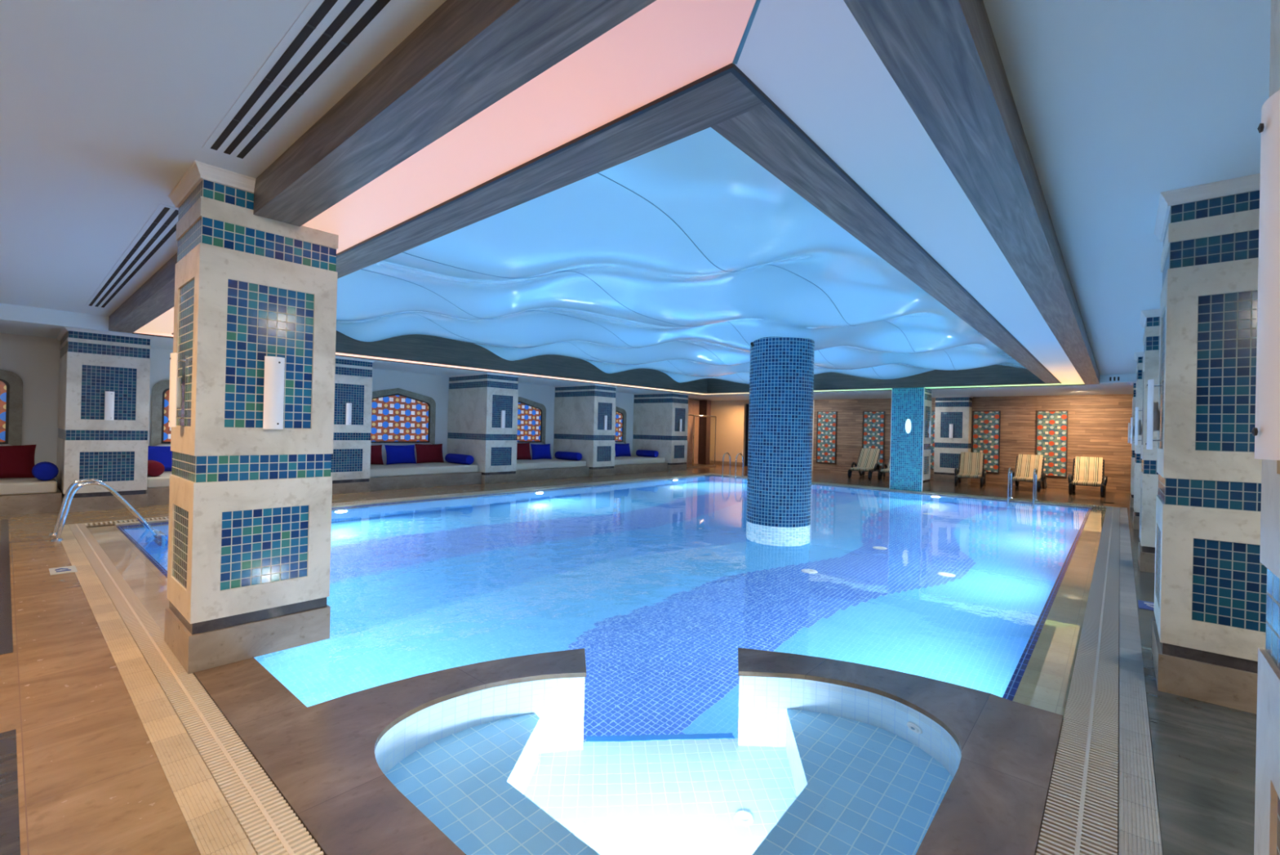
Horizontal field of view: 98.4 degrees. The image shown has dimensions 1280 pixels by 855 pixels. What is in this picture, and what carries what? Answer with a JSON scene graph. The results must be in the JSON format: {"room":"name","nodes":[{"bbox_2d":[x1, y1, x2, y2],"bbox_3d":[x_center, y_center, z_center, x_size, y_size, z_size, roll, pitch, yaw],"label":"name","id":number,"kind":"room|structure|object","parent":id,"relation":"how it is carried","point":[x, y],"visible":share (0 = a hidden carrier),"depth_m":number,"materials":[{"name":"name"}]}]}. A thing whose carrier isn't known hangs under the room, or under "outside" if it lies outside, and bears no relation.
{"room":"indoor swimming pool","nodes":[
{"label":"indoor swimming pool","id":0,"kind":"room"},
{"bbox_2d":[0,333,697,480],"bbox_3d":[-5.199,0.019,15.780,0.150,3.010,25.200,1,0,41],"label":"wall","id":1,"kind":"structure","parent":0,"point":[35,360],"depth_m":9.77,"materials":[{"name":"white paint"}]},
{"bbox_2d":[0,368,22,445],"bbox_3d":[-11.249,-0.407,8.658,0.049,1.500,2.100,1,0,41],"label":"window","id":2,"kind":"structure","parent":1,"relation":"in","point":[11,384],"depth_m":9.34,"materials":[{"name":"multicoloured glass"}]},
{"bbox_2d":[150,379,171,445],"bbox_3d":[-8.776,-0.341,11.504,0.049,1.500,2.100,1,0,41],"label":"window","id":3,"kind":"structure","parent":1,"relation":"in","point":[160,430],"depth_m":10.79,"materials":[{"name":"multicoloured glass"}]},
{"bbox_2d":[370,387,435,444],"bbox_3d":[-6.304,-0.276,14.349,0.049,1.500,2.100,1,0,41],"label":"window","id":4,"kind":"structure","parent":1,"relation":"in","point":[398,415],"depth_m":14.46,"materials":[{"name":"multicoloured glass"}]},
{"bbox_2d":[516,396,546,444],"bbox_3d":[-3.779,-0.208,17.254,0.049,1.500,2.100,1,0,41],"label":"window","id":5,"kind":"structure","parent":1,"relation":"in","point":[531,415],"depth_m":17.61,"materials":[{"name":"multicoloured glass"}]},
{"bbox_2d":[614,406,626,443],"bbox_3d":[-1.228,-0.141,20.190,0.049,1.500,2.100,1,0,41],"label":"window","id":6,"kind":"structure","parent":1,"relation":"in","point":[620,414],"depth_m":20.77,"materials":[{"name":"multicoloured glass"}]},
{"bbox_2d":[0,302,1137,400],"bbox_3d":[1.383,-1.409,10.093,17.400,0.300,25.200,1,0,41],"label":"ceiling","id":7,"kind":"structure","parent":0,"point":[7,326],"depth_m":14.12,"materials":[{"name":"white paint"}]},
{"bbox_2d":[0,313,132,333],"bbox_3d":[-4.512,-1.393,12.268,0.050,0.075,20.750,1,0,41],"label":"trim","id":8,"kind":"structure","parent":7,"relation":"attached to","point":[2,316],"depth_m":7.84,"materials":[{"name":"white paint"}]},
{"bbox_2d":[134,332,704,394],"bbox_3d":[-2.574,-1.326,14.110,0.440,0.018,15.345,1,0,41],"label":"light panel","id":9,"kind":"object","parent":7,"relation":"attached to","point":[157,334],"visible":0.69,"depth_m":12.70,"materials":[{"name":"grey"}]},
{"bbox_2d":[133,0,755,333],"bbox_3d":[-3.570,-1.375,5.068,10.800,0.018,0.400,1,0,41],"label":"light panel","id":10,"kind":"object","parent":7,"relation":"attached to","point":[667,46],"visible":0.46,"depth_m":2.24,"materials":[{"name":"pink"}]},
{"bbox_2d":[132,62,1084,395],"bbox_3d":[1.341,-1.235,10.735,10.820,0.036,15.400,1,0,41],"label":"trim","id":11,"kind":"structure","parent":7,"relation":"attached to","point":[731,68],"depth_m":2.73,"materials":[{"name":"black"}]},
{"bbox_2d":[704,382,1083,394],"bbox_3d":[6.197,-1.115,16.308,10.780,0.018,0.535,1,0,41],"label":"light panel","id":12,"kind":"object","parent":7,"relation":"attached to","point":[1061,383],"visible":0.38,"depth_m":14.62,"materials":[{"name":"grey"}]},
{"bbox_2d":[735,0,1084,383],"bbox_3d":[5.251,-1.163,7.300,0.410,0.018,15.335,1,0,41],"label":"light panel","id":13,"kind":"object","parent":7,"relation":"attached to","point":[812,59],"visible":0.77,"depth_m":2.42,"materials":[{"name":"grey"}]},
{"bbox_2d":[732,0,760,64],"bbox_3d":[0.358,-1.283,1.663,0.017,0.006,0.571,1,0,-5],"label":"trim","id":14,"kind":"structure","parent":13,"relation":"attached to","point":[753,12],"depth_m":1.79,"materials":[{"name":"blue"}]},
{"bbox_2d":[121,475,1088,854],"bbox_3d":[1.394,1.597,10.048,10.130,0.001,14.950,1,0,41],"label":"pool water","id":15,"kind":"object","parent":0,"point":[662,747],"visible":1,"depth_m":3.93,"materials":[{"name":"blue liquid"}]},
{"bbox_2d":[0,464,1257,854],"bbox_3d":[1.317,1.660,10.014,17.300,0.200,25.100,1,0,41],"label":"floor","id":16,"kind":"structure","parent":0,"point":[92,780],"depth_m":2.74,"materials":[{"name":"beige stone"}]},
{"bbox_2d":[0,519,20,854],"bbox_3d":[-4.360,1.409,3.784,12.500,0.002,0.082,1,0,41],"label":"trim","id":17,"kind":"structure","parent":16,"relation":"on","point":[10,842],"depth_m":2.42,"materials":[{"name":"brown wood"}]},
{"bbox_2d":[0,487,62,515],"bbox_3d":[-10.668,1.130,8.065,1.746,0.290,2.996,1,0,41],"label":"bench","id":18,"kind":"object","parent":16,"relation":"on","point":[22,504],"visible":0.6,"depth_m":8.38,"materials":[{"name":"beige stone"}]},
{"bbox_2d":[0,477,57,495],"bbox_3d":[-10.689,0.893,8.069,1.650,0.178,2.930,1,0,41],"label":"mattress","id":19,"kind":"object","parent":18,"relation":"on","point":[10,486],"visible":0.73,"depth_m":8.46,"materials":[{"name":"beige fabric"}]},
{"bbox_2d":[0,444,36,478],"bbox_3d":[-10.132,0.545,8.633,0.203,0.544,1.000,1,0,27],"label":"cushion","id":20,"kind":"object","parent":19,"relation":"on","point":[15,461],"visible":0.95,"depth_m":8.83,"materials":[{"name":"red fabric"}]},
{"bbox_2d":[31,461,58,480],"bbox_3d":[-9.435,0.690,8.766,0.480,0.288,0.288,1,0,41],"label":"bolster","id":21,"kind":"object","parent":19,"relation":"on","point":[45,470],"visible":1,"depth_m":8.62,"materials":[{"name":"blue fabric"}]},
{"bbox_2d":[48,564,77,574],"bbox_3d":[-5.598,1.379,5.362,0.320,0.016,0.180,1,0,41],"label":"sign","id":22,"kind":"object","parent":16,"relation":"on","point":[54,571],"visible":1,"depth_m":5.34,"materials":[{"name":"grey"}]},
{"bbox_2d":[48,478,158,541],"bbox_3d":[-6.868,1.589,7.153,0.610,1.843,1.075,1,0,41],"label":"pool ladder","id":23,"kind":"object","parent":16,"relation":"attached to","point":[68,495],"visible":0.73,"depth_m":6.98,"materials":[{"name":"silver metal"}]},
{"bbox_2d":[56,327,154,512],"bbox_3d":[-9.273,-0.119,9.525,1.975,2.860,1.050,1,0,41],"label":"column","id":24,"kind":"structure","parent":16,"relation":"on","point":[92,362],"depth_m":8.90,"materials":[{"name":"beige stone"}]},
{"bbox_2d":[104,391,114,420],"bbox_3d":[-8.528,-0.348,8.883,0.083,0.460,0.110,1,0,41],"label":"wall sconce","id":25,"kind":"object","parent":24,"relation":"attached to","point":[109,395],"visible":1,"depth_m":8.86,"materials":[{"name":"white glass"}]},
{"bbox_2d":[146,487,169,506],"bbox_3d":[-8.163,1.197,10.948,1.746,0.290,2.656,1,0,41],"label":"bench","id":26,"kind":"object","parent":16,"relation":"on","point":[156,495],"visible":0.02,"depth_m":9.49,"materials":[{"name":"beige stone"}]},
{"bbox_2d":[146,471,171,488],"bbox_3d":[-8.184,0.960,10.952,1.650,0.178,2.590,1,0,41],"label":"mattress","id":27,"kind":"object","parent":26,"relation":"on","point":[162,480],"visible":0.23,"depth_m":9.58,"materials":[{"name":"beige fabric"}]},
{"bbox_2d":[147,459,164,475],"bbox_3d":[-8.659,0.721,9.813,0.680,0.268,0.268,1,0,41],"label":"bolster","id":28,"kind":"object","parent":27,"relation":"on","point":[155,468],"visible":0.76,"depth_m":9.60,"materials":[{"name":"red fabric"}]},
{"bbox_2d":[147,445,172,471],"bbox_3d":[-9.011,0.595,10.533,0.218,0.507,0.800,1,0,41],"label":"cushion","id":29,"kind":"object","parent":27,"relation":"on","point":[162,454],"visible":0.28,"depth_m":10.43,"materials":[{"name":"blue fabric"}]},
{"bbox_2d":[60,524,257,854],"bbox_3d":[-3.765,1.524,3.945,11.090,0.200,0.130,1,0,41],"label":"trim","id":30,"kind":"structure","parent":16,"relation":"on","point":[215,828],"depth_m":2.61,"materials":[{"name":"beige tile"}]},
{"bbox_2d":[68,523,323,854],"bbox_3d":[-3.722,1.505,4.101,10.950,0.160,0.160,1,0,41],"label":"drain grate","id":31,"kind":"object","parent":16,"relation":"in","point":[269,824],"visible":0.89,"depth_m":2.61,"materials":[{"name":"beige plastic"}]},
{"bbox_2d":[330,355,375,493],"bbox_3d":[-6.879,-0.055,12.280,1.975,2.860,1.050,1,0,41],"label":"column","id":32,"kind":"structure","parent":16,"relation":"on","point":[350,468],"depth_m":11.73,"materials":[{"name":"beige stone"}]},
{"bbox_2d":[345,402,351,424],"bbox_3d":[-6.135,-0.284,11.638,0.083,0.460,0.110,1,0,41],"label":"wall sconce","id":33,"kind":"object","parent":32,"relation":"attached to","point":[348,406],"visible":1,"depth_m":11.61,"materials":[{"name":"white glass"}]},
{"bbox_2d":[84,473,711,527],"bbox_3d":[-2.550,1.561,13.582,0.180,0.159,15.690,1,0,41],"label":"drain grate","id":34,"kind":"object","parent":16,"relation":"in","point":[106,523],"visible":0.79,"depth_m":11.62,"materials":[{"name":"beige plastic"}]},
{"bbox_2d":[368,471,481,490],"bbox_3d":[-5.700,1.262,13.782,1.746,0.290,2.866,1,0,41],"label":"bench","id":35,"kind":"object","parent":16,"relation":"on","point":[387,482],"visible":0.43,"depth_m":13.11,"materials":[{"name":"beige stone"}]},
{"bbox_2d":[369,461,478,476],"bbox_3d":[-5.721,1.026,13.786,1.650,0.178,2.800,1,0,41],"label":"mattress","id":36,"kind":"object","parent":35,"relation":"on","point":[428,468],"visible":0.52,"depth_m":13.36,"materials":[{"name":"beige fabric"}]},
{"bbox_2d":[370,444,383,464],"bbox_3d":[-6.650,0.668,13.448,0.216,0.488,0.780,1,0,41],"label":"cushion","id":37,"kind":"object","parent":36,"relation":"on","point":[375,450],"visible":0.31,"depth_m":13.56,"materials":[{"name":"red fabric"}]},
{"bbox_2d":[384,444,416,464],"bbox_3d":[-6.074,0.683,14.034,0.216,0.488,0.800,1,0,38],"label":"cushion","id":38,"kind":"object","parent":36,"relation":"on","point":[395,454],"visible":1,"depth_m":13.95,"materials":[{"name":"blue fabric"}]},
{"bbox_2d":[414,443,444,463],"bbox_3d":[-5.580,0.687,14.664,0.218,0.507,0.780,1,0,41],"label":"cushion","id":39,"kind":"object","parent":36,"relation":"on","point":[425,453],"visible":1,"depth_m":14.58,"materials":[{"name":"red fabric"}]},
{"bbox_2d":[444,453,474,464],"bbox_3d":[-4.777,0.830,14.600,1.100,0.258,0.258,1,0,41],"label":"bolster","id":40,"kind":"object","parent":36,"relation":"on","point":[450,457],"visible":1,"depth_m":14.40,"materials":[{"name":"blue fabric"}]},
{"bbox_2d":[446,372,520,484],"bbox_3d":[-4.348,0.013,15.193,1.975,2.860,1.050,1,0,41],"label":"column","id":41,"kind":"structure","parent":16,"relation":"on","point":[476,401],"depth_m":14.63,"materials":[{"name":"beige stone"}]},
{"bbox_2d":[515,466,589,480],"bbox_3d":[-3.175,1.329,16.688,1.746,0.290,2.846,1,0,41],"label":"bench","id":42,"kind":"object","parent":16,"relation":"on","point":[569,472],"visible":0.43,"depth_m":16.07,"materials":[{"name":"beige stone"}]},
{"bbox_2d":[516,457,586,470],"bbox_3d":[-3.196,1.093,16.691,1.650,0.178,2.780,1,0,41],"label":"mattress","id":43,"kind":"object","parent":42,"relation":"on","point":[531,464],"visible":0.5,"depth_m":16.32,"materials":[{"name":"beige fabric"}]},
{"bbox_2d":[516,442,531,459],"bbox_3d":[-3.665,0.728,16.882,0.221,0.527,0.800,1,0,41],"label":"cushion","id":44,"kind":"object","parent":43,"relation":"on","point":[522,449],"visible":0.66,"depth_m":16.89,"materials":[{"name":"red fabric"}]},
{"bbox_2d":[530,444,551,459],"bbox_3d":[-3.119,0.762,17.466,0.216,0.488,0.760,1,0,44],"label":"cushion","id":45,"kind":"object","parent":43,"relation":"on","point":[539,451],"visible":1,"depth_m":17.37,"materials":[{"name":"blue fabric"}]},
{"bbox_2d":[554,451,582,460],"bbox_3d":[-2.272,0.897,17.483,1.100,0.258,0.258,1,0,41],"label":"bolster","id":46,"kind":"object","parent":43,"relation":"on","point":[558,455],"visible":1,"depth_m":17.32,"materials":[{"name":"blue fabric"}]},
{"bbox_2d":[553,383,617,475],"bbox_3d":[-1.829,0.080,18.091,1.975,2.860,1.050,1,0,41],"label":"column","id":47,"kind":"structure","parent":16,"relation":"on","point":[580,410],"depth_m":17.56,"materials":[{"name":"beige stone"}]},
{"bbox_2d":[613,462,667,474],"bbox_3d":[-0.621,1.397,19.627,1.746,0.290,2.956,1,0,41],"label":"bench","id":48,"kind":"object","parent":16,"relation":"on","point":[652,467],"visible":0.43,"depth_m":19.02,"materials":[{"name":"beige stone"}]},
{"bbox_2d":[614,455,665,465],"bbox_3d":[-0.642,1.161,19.631,1.650,0.178,2.890,1,0,41],"label":"mattress","id":49,"kind":"object","parent":48,"relation":"on","point":[632,460],"visible":0.48,"depth_m":19.29,"materials":[{"name":"beige fabric"}]},
{"bbox_2d":[614,443,631,457],"bbox_3d":[-0.641,0.828,20.347,0.216,0.488,0.850,1,0,41],"label":"cushion","id":50,"kind":"object","parent":49,"relation":"on","point":[621,449],"visible":0.98,"depth_m":20.24,"materials":[{"name":"blue fabric"}]},
{"bbox_2d":[635,449,658,457],"bbox_3d":[0.263,0.964,20.499,0.970,0.258,0.258,1,0,41],"label":"bolster","id":51,"kind":"object","parent":49,"relation":"on","point":[647,453],"visible":1,"depth_m":20.37,"materials":[{"name":"blue fabric"}]},
{"bbox_2d":[632,391,688,471],"bbox_3d":[0.761,0.148,21.072,1.975,2.860,1.050,1,0,41],"label":"column","id":52,"kind":"structure","parent":16,"relation":"on","point":[656,415],"depth_m":20.56,"materials":[{"name":"beige stone"}]},
{"bbox_2d":[686,399,716,468],"bbox_3d":[2.196,0.208,23.063,1.420,2.820,3.300,1,0,41],"label":"cabin","id":53,"kind":"object","parent":16,"relation":"on","point":[701,428],"visible":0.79,"depth_m":22.85,"materials":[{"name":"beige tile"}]},
{"bbox_2d":[687,463,716,468],"bbox_3d":[2.103,1.585,22.768,1.130,0.060,2.060,1,0,41],"label":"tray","id":54,"kind":"object","parent":53,"relation":"on","point":[689,465],"depth_m":22.42,"materials":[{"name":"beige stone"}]},
{"bbox_2d":[721,452,744,477],"bbox_3d":[3.111,1.786,18.558,0.610,1.882,0.555,1,0,41],"label":"pool ladder","id":55,"kind":"object","parent":16,"relation":"on","point":[726,452],"visible":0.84,"depth_m":18.54,"materials":[{"name":"silver metal"}]},
{"bbox_2d":[847,448,885,479],"bbox_3d":[7.874,1.242,19.137,0.835,1.024,1.960,1,0,38],"label":"sun lounger","id":56,"kind":"object","parent":16,"relation":"on","point":[868,458],"visible":0.91,"depth_m":19.11,"materials":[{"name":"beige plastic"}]},
{"bbox_2d":[711,473,1106,508],"bbox_3d":[6.503,1.778,15.852,10.510,0.159,0.200,1,0,41],"label":"drain grate","id":57,"kind":"object","parent":16,"relation":"in","point":[712,473],"visible":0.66,"depth_m":14.38,"materials":[{"name":"beige plastic"}]},
{"bbox_2d":[889,386,932,491],"bbox_3d":[7.554,0.310,15.395,0.830,2.820,0.856,1,0,41],"label":"column","id":58,"kind":"structure","parent":16,"relation":"on","point":[910,453],"depth_m":15.08,"materials":[{"name":"blue tile"}]},
{"bbox_2d":[933,395,973,482],"bbox_3d":[10.437,0.386,18.445,1.080,2.820,0.525,1,0,41],"label":"column","id":59,"kind":"structure","parent":16,"relation":"on","point":[956,411],"depth_m":18.29,"materials":[{"name":"beige stone"}]},
{"bbox_2d":[954,451,986,488],"bbox_3d":[10.282,1.292,17.169,0.835,1.024,1.960,1,0,34],"label":"sun lounger","id":60,"kind":"object","parent":16,"relation":"on","point":[971,464],"visible":1,"depth_m":17.15,"materials":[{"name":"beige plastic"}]},
{"bbox_2d":[1007,466,1038,503],"bbox_3d":[9.249,1.914,13.381,0.610,1.882,0.555,1,0,41],"label":"pool ladder","id":61,"kind":"object","parent":16,"relation":"attached to","point":[1010,470],"visible":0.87,"depth_m":13.36,"materials":[{"name":"silver metal"}]},
{"bbox_2d":[1009,453,1047,492],"bbox_3d":[11.457,1.317,16.288,0.835,1.024,1.960,1,0,41],"label":"sun lounger","id":62,"kind":"object","parent":16,"relation":"on","point":[1026,464],"visible":0.82,"depth_m":16.30,"materials":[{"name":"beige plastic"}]},
{"bbox_2d":[1035,506,1119,854],"bbox_3d":[5.535,1.728,6.552,0.230,0.160,15.690,1,0,41],"label":"drain grate","id":63,"kind":"object","parent":16,"relation":"in","point":[1081,816],"visible":1,"depth_m":2.79,"materials":[{"name":"grey plastic"}]},
{"bbox_2d":[1067,456,1107,497],"bbox_3d":[12.451,1.337,15.358,0.835,1.024,1.960,1,0,41],"label":"sun lounger","id":64,"kind":"object","parent":16,"relation":"on","point":[1087,470],"visible":0.99,"depth_m":15.33,"materials":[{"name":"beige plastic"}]},
{"bbox_2d":[1102,492,1124,504],"bbox_3d":[12.350,1.829,14.401,0.400,0.002,3.600,1,0,41],"label":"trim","id":65,"kind":"structure","parent":16,"relation":"on","point":[1109,497],"depth_m":14.15,"materials":[{"name":"brown wood"}]},
{"bbox_2d":[1129,381,1136,507],"bbox_3d":[11.600,0.396,12.436,0.880,2.820,0.880,1,0,41],"label":"column","id":66,"kind":"structure","parent":16,"relation":"on","point":[1133,384],"depth_m":12.38,"materials":[{"name":"beige stone"}]},
{"bbox_2d":[1133,351,1143,529],"bbox_3d":[8.979,0.236,9.418,0.880,3.000,0.880,1,0,41],"label":"column","id":67,"kind":"structure","parent":16,"relation":"on","point":[1138,356],"depth_m":9.36,"materials":[{"name":"beige stone"}]},
{"bbox_2d":[1118,506,1162,854],"bbox_3d":[5.614,1.750,6.377,0.120,0.200,15.850,1,0,41],"label":"trim","id":68,"kind":"structure","parent":16,"relation":"on","point":[1139,827],"depth_m":2.80,"materials":[{"name":"grey tile"}]},
{"bbox_2d":[1137,600,1154,610],"bbox_3d":[4.645,1.617,5.016,0.180,0.016,0.320,1,0,41],"label":"sign","id":69,"kind":"object","parent":16,"relation":"on","point":[1142,604],"visible":0.62,"depth_m":5.02,"materials":[{"name":"blue"}]},
{"bbox_2d":[1137,308,1159,573],"bbox_3d":[6.368,0.167,6.414,0.880,3.000,0.880,1,0,41],"label":"column","id":70,"kind":"structure","parent":16,"relation":"on","point":[1149,320],"depth_m":6.34,"materials":[{"name":"beige stone"}]},
{"bbox_2d":[1133,407,1143,444],"bbox_3d":[6.047,-0.015,6.697,0.083,0.460,0.110,1,0,41],"label":"wall sconce","id":71,"kind":"object","parent":70,"relation":"attached to","point":[1138,427],"visible":0.98,"depth_m":6.68,"materials":[{"name":"white glass"}]},
{"bbox_2d":[1151,173,1266,713],"bbox_3d":[3.725,0.097,3.372,0.880,3.000,0.880,1,0,41],"label":"column","id":72,"kind":"structure","parent":16,"relation":"on","point":[1209,628],"depth_m":3.21,"materials":[{"name":"beige stone"}]},
{"bbox_2d":[1145,378,1164,448],"bbox_3d":[3.404,-0.085,3.656,0.083,0.460,0.110,1,0,41],"label":"wall sconce","id":73,"kind":"object","parent":72,"relation":"attached to","point":[1153,411],"visible":0.99,"depth_m":3.63,"materials":[{"name":"white glass"}]},
{"bbox_2d":[1253,0,1279,854],"bbox_3d":[1.200,0.029,0.467,0.880,3.000,0.880,1,0,41],"label":"column","id":74,"kind":"structure","parent":16,"relation":"on","point":[1267,797],"depth_m":0.97,"materials":[{"name":"beige stone"}]},
{"bbox_2d":[1251,89,1279,460],"bbox_3d":[0.834,-0.189,0.698,0.083,0.460,0.110,1,0,41],"label":"wall sconce","id":75,"kind":"object","parent":74,"relation":"attached to","point":[1266,430],"visible":1,"depth_m":0.70,"materials":[{"name":"white glass"}]},
{"bbox_2d":[0,0,1271,374],"bbox_3d":[1.001,-1.516,7.479,14.550,0.120,20.750,1,0,41],"label":"ceiling","id":76,"kind":"structure","parent":0,"point":[106,105],"depth_m":2.62,"materials":[{"name":"white paint"}]},
{"bbox_2d":[84,203,178,308],"bbox_3d":[-5.367,-1.605,5.754,5.500,0.008,0.210,1,0,41],"label":"ceiling vent","id":77,"kind":"object","parent":76,"relation":"in","point":[159,230],"visible":0.95,"depth_m":5.07,"materials":[{"name":"white metal"}]},
{"bbox_2d":[108,253,177,333],"bbox_3d":[-5.374,-1.500,6.202,6.605,0.215,0.260,1,0,41],"label":"ceiling beam","id":78,"kind":"structure","parent":76,"relation":"attached to","point":[156,296],"depth_m":6.40,"materials":[{"name":"grey wood"}]},
{"bbox_2d":[201,0,403,162],"bbox_3d":[-1.013,-1.515,1.969,3.560,0.008,0.210,1,0,41],"label":"ceiling vent","id":79,"kind":"object","parent":76,"relation":"in","point":[326,33],"visible":1,"depth_m":2.35,"materials":[{"name":"white metal"}]},
{"bbox_2d":[253,0,656,226],"bbox_3d":[-1.020,-1.410,2.417,3.475,0.215,0.260,1,0,41],"label":"ceiling beam","id":80,"kind":"structure","parent":76,"relation":"attached to","point":[466,56],"depth_m":2.17,"materials":[{"name":"grey wood"}]},
{"bbox_2d":[843,0,1099,384],"bbox_3d":[5.419,-1.246,6.980,0.260,0.215,15.600,1,0,41],"label":"ceiling beam","id":81,"kind":"structure","parent":76,"relation":"attached to","point":[944,57],"depth_m":2.32,"materials":[{"name":"grey wood"}]},
{"bbox_2d":[336,127,1026,384],"bbox_3d":[1.308,-1.549,10.651,9.390,0.435,13.861,1,0,41],"label":"ceiling","id":82,"kind":"structure","parent":0,"point":[673,259],"depth_m":6.71,"materials":[{"name":"blue paint"}]},
{"bbox_2d":[335,330,707,393],"bbox_3d":[-2.247,-1.630,13.915,0.260,0.665,14.120,1,0,41],"label":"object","id":83,"kind":"structure","parent":82,"relation":"attached to","point":[416,348],"depth_m":12.44,"materials":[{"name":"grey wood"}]},
{"bbox_2d":[335,72,764,278],"bbox_3d":[-3.321,-1.680,5.323,9.910,0.665,0.260,1,0,41],"label":"ceiling beam","id":84,"kind":"structure","parent":82,"relation":"attached to","point":[725,98],"depth_m":2.67,"materials":[{"name":"grey wood"}]},
{"bbox_2d":[706,364,1045,393],"bbox_3d":[5.939,-1.433,15.980,9.390,0.665,0.260,1,0,41],"label":"ceiling beam","id":85,"kind":"structure","parent":82,"relation":"attached to","point":[993,375],"depth_m":14.48,"materials":[{"name":"paint"}]},
{"bbox_2d":[711,104,1059,383],"bbox_3d":[5.035,-1.479,7.584,0.260,0.665,14.120,1,0,41],"label":"ceiling beam","id":86,"kind":"structure","parent":82,"relation":"attached to","point":[758,133],"depth_m":3.14,"materials":[{"name":"grey wood"}]},
{"bbox_2d":[711,394,1133,493],"bbox_3d":[9.632,0.376,19.546,17.300,3.010,0.150,1,0,41],"label":"wall","id":87,"kind":"structure","parent":0,"point":[1098,424],"depth_m":17.49,"materials":[{"name":"brown wood"}]},
{"bbox_2d":[744,404,748,466],"bbox_3d":[5.528,0.322,23.743,2.200,2.750,0.800,1,0,41],"label":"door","id":88,"kind":"structure","parent":87,"relation":"in","point":[747,405],"depth_m":24.20,"materials":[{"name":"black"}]},
{"bbox_2d":[816,411,837,463],"bbox_3d":[7.251,0.376,21.488,0.780,2.010,0.039,1,0,41],"label":"mosaic panel","id":89,"kind":"object","parent":87,"relation":"attached to","point":[826,432],"visible":1,"depth_m":21.48,"materials":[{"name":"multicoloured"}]},
{"bbox_2d":[862,410,884,466],"bbox_3d":[8.587,0.404,20.327,0.780,2.010,0.039,1,0,41],"label":"mosaic panel","id":90,"kind":"object","parent":87,"relation":"attached to","point":[873,421],"visible":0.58,"depth_m":20.30,"materials":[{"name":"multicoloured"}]},
{"bbox_2d":[930,410,934,469],"bbox_3d":[9.907,0.431,19.179,0.780,2.010,0.039,1,0,41],"label":"mosaic panel","id":91,"kind":"object","parent":87,"relation":"attached to","point":[932,442],"visible":0.02,"depth_m":19.03,"materials":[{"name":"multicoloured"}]},
{"bbox_2d":[971,410,1000,473],"bbox_3d":[11.266,0.459,17.998,0.780,2.010,0.039,1,0,41],"label":"mosaic panel","id":92,"kind":"object","parent":87,"relation":"attached to","point":[986,424],"visible":0.76,"depth_m":17.96,"materials":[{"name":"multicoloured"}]},
{"bbox_2d":[1035,410,1068,477],"bbox_3d":[12.563,0.486,16.869,0.780,2.010,0.039,1,0,41],"label":"mosaic panel","id":93,"kind":"object","parent":87,"relation":"attached to","point":[1051,426],"visible":0.83,"depth_m":16.84,"materials":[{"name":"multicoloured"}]},
{"label":"floor","id":94,"kind":"structure","parent":0,"visible":0},
{"bbox_2d":[391,675,1061,852],"bbox_3d":[-0.453,2.244,3.374,4.604,1.432,3.042,1,0,41],"label":"wall","id":95,"kind":"structure","parent":94,"relation":"on","point":[745,676],"depth_m":3.29,"materials":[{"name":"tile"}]},
{"bbox_2d":[192,647,1062,854],"bbox_3d":[-0.435,1.514,3.377,4.620,0.028,3.058,1,0,41],"label":"coping","id":96,"kind":"object","parent":95,"relation":"on","point":[320,757],"visible":0.98,"depth_m":2.66,"materials":[{"name":"brown stone"}]},
{"bbox_2d":[164,160,338,673],"bbox_3d":[-2.646,-0.051,3.784,0.800,3.000,0.840,1,0,41],"label":"column","id":97,"kind":"structure","parent":96,"relation":"on","point":[250,526],"depth_m":3.50,"materials":[{"name":"beige stone"}]},
{"bbox_2d":[168,352,187,426],"bbox_3d":[-2.912,-0.233,3.474,0.110,0.460,0.083,1,0,41],"label":"wall sconce","id":98,"kind":"object","parent":97,"relation":"attached to","point":[177,393],"visible":1,"depth_m":3.44,"materials":[{"name":"white glass"}]},
{"bbox_2d":[262,355,284,429],"bbox_3d":[-2.342,-0.219,3.530,0.083,0.460,0.110,1,0,41],"label":"wall sconce","id":99,"kind":"object","parent":97,"relation":"attached to","point":[273,366],"visible":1,"depth_m":3.50,"materials":[{"name":"glass"}]},
{"bbox_2d":[746,337,814,527],"bbox_3d":[2.392,0.613,9.488,1.070,4.860,1.070,1,0,41],"label":"round column","id":100,"kind":"structure","parent":94,"relation":"on","point":[780,402],"depth_m":9.02,"materials":[{"name":"blue tile"}]},
{"bbox_3d":[1.373,2.497,10.045,10.530,1.450,15.350,1,0,41],"label":"wall","id":101,"kind":"structure","parent":0,"visible":0},
{"bbox_2d":[87,524,168,632],"bbox_3d":[-5.301,1.561,5.769,5.920,0.266,0.290,1,0,41],"label":"trim","id":102,"kind":"structure","parent":101,"relation":"on","point":[148,584],"depth_m":5.53,"materials":[{"name":"beige tile"}]},
{"bbox_2d":[67,472,1119,526],"bbox_3d":[1.391,1.715,10.154,10.270,0.295,15.110,1,0,41],"label":"trim","id":103,"kind":"structure","parent":101,"relation":"on","point":[137,522],"depth_m":13.07,"materials":[{"name":"beige tile"}]},
{"bbox_2d":[116,475,1092,700],"bbox_3d":[1.392,1.677,10.047,10.130,0.169,14.950,1,0,41],"label":"trim","id":104,"kind":"structure","parent":101,"relation":"on","point":[1010,692],"depth_m":5.28,"materials":[{"name":"tile"}]},
{"bbox_2d":[1013,507,1106,728],"bbox_3d":[6.264,1.836,7.751,0.240,0.266,12.340,1,0,41],"label":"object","id":105,"kind":"structure","parent":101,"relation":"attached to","point":[1045,683],"depth_m":4.31,"materials":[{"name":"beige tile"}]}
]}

